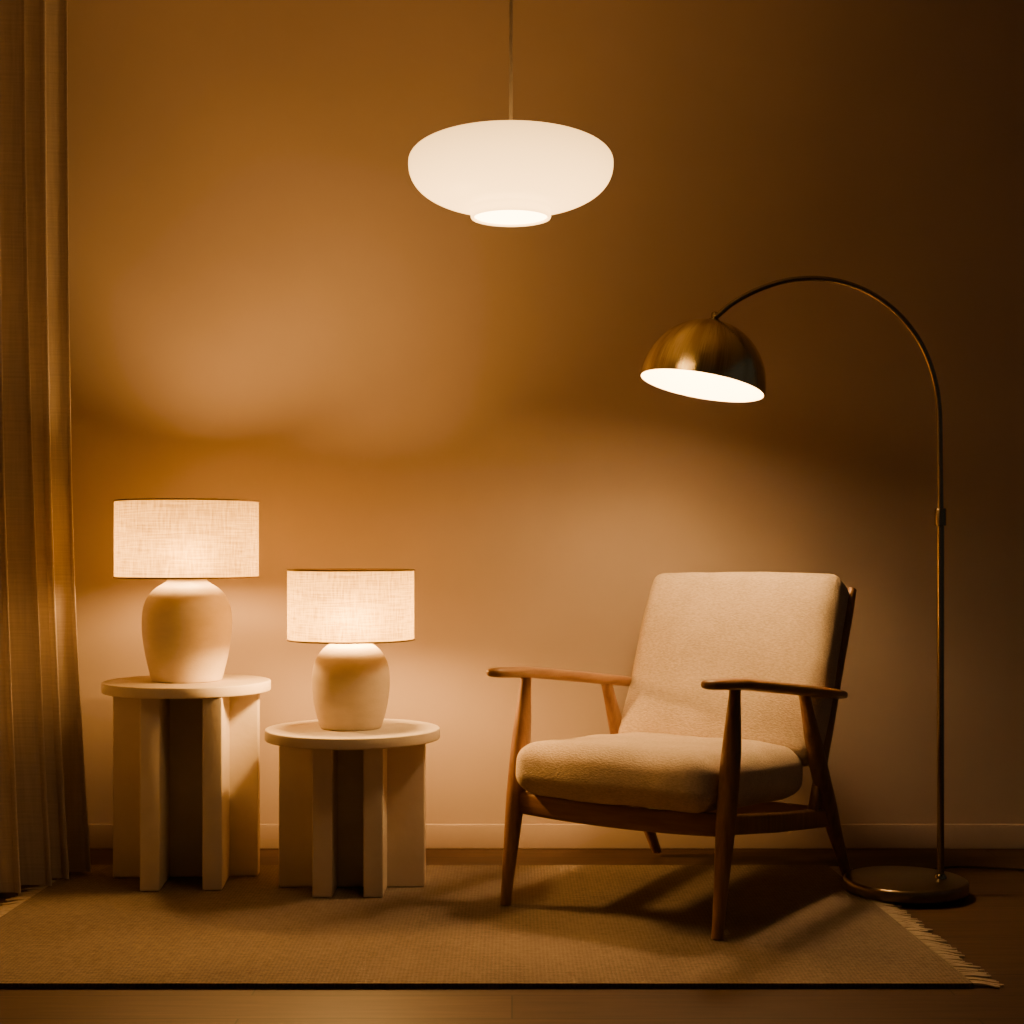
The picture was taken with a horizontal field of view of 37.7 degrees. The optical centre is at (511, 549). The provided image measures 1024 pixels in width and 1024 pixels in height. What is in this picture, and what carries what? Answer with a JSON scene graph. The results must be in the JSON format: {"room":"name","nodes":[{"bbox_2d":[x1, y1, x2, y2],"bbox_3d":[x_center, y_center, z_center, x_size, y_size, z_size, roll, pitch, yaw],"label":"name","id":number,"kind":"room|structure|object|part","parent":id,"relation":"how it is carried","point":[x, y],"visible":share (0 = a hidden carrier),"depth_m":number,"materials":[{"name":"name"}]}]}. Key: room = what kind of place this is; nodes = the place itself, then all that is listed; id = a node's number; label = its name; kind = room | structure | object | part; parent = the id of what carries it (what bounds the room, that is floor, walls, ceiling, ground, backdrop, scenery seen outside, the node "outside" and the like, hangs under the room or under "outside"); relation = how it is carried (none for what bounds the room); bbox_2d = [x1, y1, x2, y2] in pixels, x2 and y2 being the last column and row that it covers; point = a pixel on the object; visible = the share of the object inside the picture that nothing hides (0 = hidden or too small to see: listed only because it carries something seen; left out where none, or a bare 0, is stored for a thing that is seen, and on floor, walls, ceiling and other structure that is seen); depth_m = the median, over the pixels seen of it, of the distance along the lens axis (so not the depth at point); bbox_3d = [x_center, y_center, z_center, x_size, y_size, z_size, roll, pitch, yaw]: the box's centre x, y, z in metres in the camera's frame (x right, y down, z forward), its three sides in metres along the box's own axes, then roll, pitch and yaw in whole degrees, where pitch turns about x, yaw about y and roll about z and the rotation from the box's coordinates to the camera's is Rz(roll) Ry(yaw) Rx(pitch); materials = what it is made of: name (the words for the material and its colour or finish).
{"room":"living room","nodes":[
{"label":"living room","id":0,"kind":"room"},
{"bbox_2d":[0,849,1023,1023],"bbox_3d":[0.450,0.975,2.140,5.100,0.050,5.480,0,0,0],"label":"floor","id":1,"kind":"structure","parent":0,"point":[986,926],"depth_m":3.18,"materials":[{"name":"brown wood"}]},
{"bbox_2d":[0,865,1003,988],"bbox_3d":[-0.161,0.944,3.860,2.466,0.011,1.231,0,0,0],"label":"rug","id":2,"kind":"object","parent":1,"relation":"on","point":[563,926],"visible":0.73,"depth_m":3.69,"materials":[{"name":"carpet"}]},
{"bbox_2d":[101,674,270,890],"bbox_3d":[-0.938,0.657,4.330,0.478,0.561,0.478,0,0,-4],"label":"side table","id":3,"kind":"object","parent":2,"relation":"on","point":[186,756],"visible":0.97,"depth_m":4.29,"materials":[{"name":"beige paint"}]},
{"bbox_3d":[-1.002,0.672,4.209,0.054,0.531,0.178,0,0,-4],"label":"leg panel","id":4,"kind":"part","parent":3,"relation":"part of","materials":[{"name":"beige paint"}]},
{"bbox_2d":[113,498,258,682],"bbox_3d":[-0.938,0.117,4.330,0.413,0.519,0.413,0,0,17],"label":"table lamp","id":5,"kind":"object","parent":3,"relation":"on","point":[186,622],"visible":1,"depth_m":4.21,"materials":[{"name":"fabric"}]},
{"bbox_3d":[-0.938,-0.031,4.330,0.408,0.218,0.408,0,0,0],"label":"lamp shade","id":6,"kind":"part","parent":5,"relation":"part of","materials":[{"name":"fabric"}]},
{"bbox_3d":[-0.832,0.672,4.221,0.054,0.531,0.178,0,0,-4],"label":"leg panel","id":7,"kind":"part","parent":3,"relation":"part of","materials":[{"name":"beige paint"}]},
{"bbox_2d":[264,719,439,896],"bbox_3d":[-0.446,0.718,4.200,0.488,0.440,0.488,0,0,0],"label":"side table","id":8,"kind":"object","parent":2,"relation":"on","point":[352,804],"visible":0.93,"depth_m":4.17,"materials":[{"name":"beige paint"}]},
{"bbox_3d":[-0.512,0.733,4.109,0.054,0.410,0.128,0,0,0],"label":"leg panel","id":9,"kind":"part","parent":8,"relation":"part of","materials":[{"name":"beige paint"}]},
{"bbox_2d":[286,568,414,730],"bbox_3d":[-0.451,0.276,4.200,0.358,0.444,0.358,0,0,-9],"label":"table lamp","id":10,"kind":"object","parent":8,"relation":"on","point":[349,610],"visible":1,"depth_m":4.09,"materials":[{"name":"fabric"}]},
{"bbox_3d":[-0.451,0.153,4.200,0.353,0.194,0.353,0,0,0],"label":"lamp shade","id":11,"kind":"part","parent":10,"relation":"part of","materials":[{"name":"fabric"}]},
{"bbox_3d":[-0.446,0.733,4.200,0.406,0.410,0.054,0,0,0],"label":"cross panel","id":12,"kind":"part","parent":8,"relation":"part of","materials":[{"name":"beige paint"}]},
{"bbox_3d":[-0.374,0.733,4.109,0.054,0.410,0.128,0,0,0],"label":"leg panel","id":13,"kind":"part","parent":8,"relation":"part of","materials":[{"name":"beige paint"}]},
{"bbox_2d":[486,572,856,939],"bbox_3d":[0.476,0.501,4.139,0.692,0.874,0.969,0,0,34],"label":"armchair","id":14,"kind":"object","parent":2,"relation":"on","point":[734,684],"visible":1,"depth_m":4.13,"materials":[{"name":"beige fabric"}]},
{"bbox_3d":[0.010,0.636,4.006,0.047,0.604,0.132,0,0,34],"label":"leg","id":15,"kind":"part","parent":14,"relation":"part of","materials":[{"name":"brown wood"}]},
{"bbox_3d":[0.185,0.365,4.270,0.064,0.113,0.859,0,0,34],"label":"armrest","id":16,"kind":"part","parent":14,"relation":"part of","materials":[{"name":"brown wood"}]},
{"bbox_3d":[0.265,0.676,3.829,0.623,0.066,0.032,0,0,34],"label":"rail","id":17,"kind":"part","parent":14,"relation":"part of","materials":[{"name":"brown wood"}]},
{"bbox_3d":[0.362,0.657,4.522,0.045,0.561,0.342,0,0,34],"label":"leg","id":18,"kind":"part","parent":14,"relation":"part of","materials":[{"name":"brown wood"}]},
{"bbox_2d":[516,732,802,812],"bbox_3d":[0.404,0.593,4.031,0.581,0.196,0.651,0,0,34],"label":"seat cushion","id":19,"kind":"object","parent":14,"relation":"on","point":[667,772],"depth_m":3.82,"materials":[{"name":"beige fabric"}]},
{"bbox_3d":[0.522,0.636,3.657,0.047,0.604,0.132,0,0,34],"label":"leg","id":20,"kind":"part","parent":14,"relation":"part of","materials":[{"name":"brown wood"}]},
{"bbox_2d":[618,572,848,765],"bbox_3d":[0.642,0.336,4.376,0.626,0.544,0.338,0,0,34],"label":"cushion","id":21,"kind":"object","parent":14,"relation":"on","point":[696,627],"depth_m":4.30,"materials":[{"name":"beige fabric"}]},
{"bbox_3d":[0.627,0.744,4.361,0.620,0.052,0.025,0,0,34],"label":"rail","id":22,"kind":"part","parent":14,"relation":"part of","materials":[{"name":"brown wood"}]},
{"bbox_3d":[0.704,0.365,3.916,0.064,0.113,0.859,0,0,34],"label":"armrest","id":23,"kind":"part","parent":14,"relation":"part of","materials":[{"name":"brown wood"}]},
{"bbox_3d":[0.701,0.710,3.932,0.023,0.130,0.661,0,0,34],"label":"rail","id":24,"kind":"part","parent":14,"relation":"part of","materials":[{"name":"brown wood"}]},
{"bbox_3d":[0.874,0.657,4.173,0.045,0.561,0.342,0,0,34],"label":"leg","id":25,"kind":"part","parent":14,"relation":"part of","materials":[{"name":"brown wood"}]},
{"bbox_3d":[0.901,0.431,4.230,0.025,0.645,0.329,0,0,34],"label":"post","id":26,"kind":"part","parent":14,"relation":"part of","materials":[{"name":"brown wood"}]},
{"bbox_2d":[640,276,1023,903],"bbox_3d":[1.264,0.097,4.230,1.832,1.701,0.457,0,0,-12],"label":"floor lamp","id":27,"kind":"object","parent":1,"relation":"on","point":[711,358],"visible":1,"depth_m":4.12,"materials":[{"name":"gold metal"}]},
{"bbox_3d":[0.541,-0.542,4.137,0.348,0.184,0.348,13,-5,-22],"label":"lamp shade","id":28,"kind":"part","parent":27,"relation":"part of","materials":[{"name":"gold metal"}]},
{"bbox_3d":[0.872,-0.430,4.130,0.631,0.651,0.016,0,0,0],"label":"arm","id":29,"kind":"part","parent":27,"relation":"part of","materials":[{"name":"gold metal"}]},
{"bbox_3d":[1.641,0.939,4.466,0.996,0.019,0.174,0,0,-15],"label":"power cord","id":30,"kind":"part","parent":27,"relation":"part of","materials":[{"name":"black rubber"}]},
{"bbox_2d":[67,0,1023,823],"bbox_3d":[0.450,-0.440,4.830,5.100,2.780,0.100,0,0,0],"label":"wall","id":31,"kind":"structure","parent":0,"point":[267,305],"depth_m":4.78,"materials":[{"name":"paint"}]},
{"bbox_2d":[88,824,1023,848],"bbox_3d":[0.500,0.911,4.773,5.000,0.078,0.014,0,0,0],"label":"baseboard","id":32,"kind":"structure","parent":31,"relation":"attached to","point":[438,836],"depth_m":4.77,"materials":[{"name":"paint"}]},
{"bbox_3d":[0.450,-1.855,2.140,5.100,0.050,5.480,0,0,0],"label":"ceiling","id":33,"kind":"structure","parent":0,"visible":0},
{"bbox_2d":[0,0,90,892],"bbox_3d":[-1.496,-0.442,3.963,0.219,2.752,1.005,0,0,24],"label":"curtain","id":34,"kind":"object","parent":33,"relation":"hanging from","point":[44,831],"visible":1,"depth_m":4.27,"materials":[{"name":"fabric"}]},
{"bbox_2d":[408,0,612,226],"bbox_3d":[-0.003,-1.290,3.400,0.464,1.079,0.464,0,0,0],"label":"pendant lamp","id":35,"kind":"object","parent":33,"relation":"hanging from","point":[502,173],"visible":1,"depth_m":3.25,"materials":[{"name":"white glass"}]},
{"bbox_3d":[-0.003,-0.846,3.400,0.464,0.190,0.464,0,0,0],"label":"lamp shade","id":36,"kind":"part","parent":35,"relation":"part of","materials":[{"name":"white glass"}]},
{"bbox_2d":[475,210,546,223],"bbox_3d":[-0.003,-0.756,3.400,0.165,0.001,0.165,0,0,0],"label":"diffuser","id":37,"kind":"object","parent":35,"relation":"attached to","point":[500,216],"depth_m":3.41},
{"bbox_3d":[-0.003,-1.378,3.400,0.008,0.864,0.008,0,0,0],"label":"cord","id":38,"kind":"part","parent":35,"relation":"part of","materials":[{"name":"fabric"}]}
]}

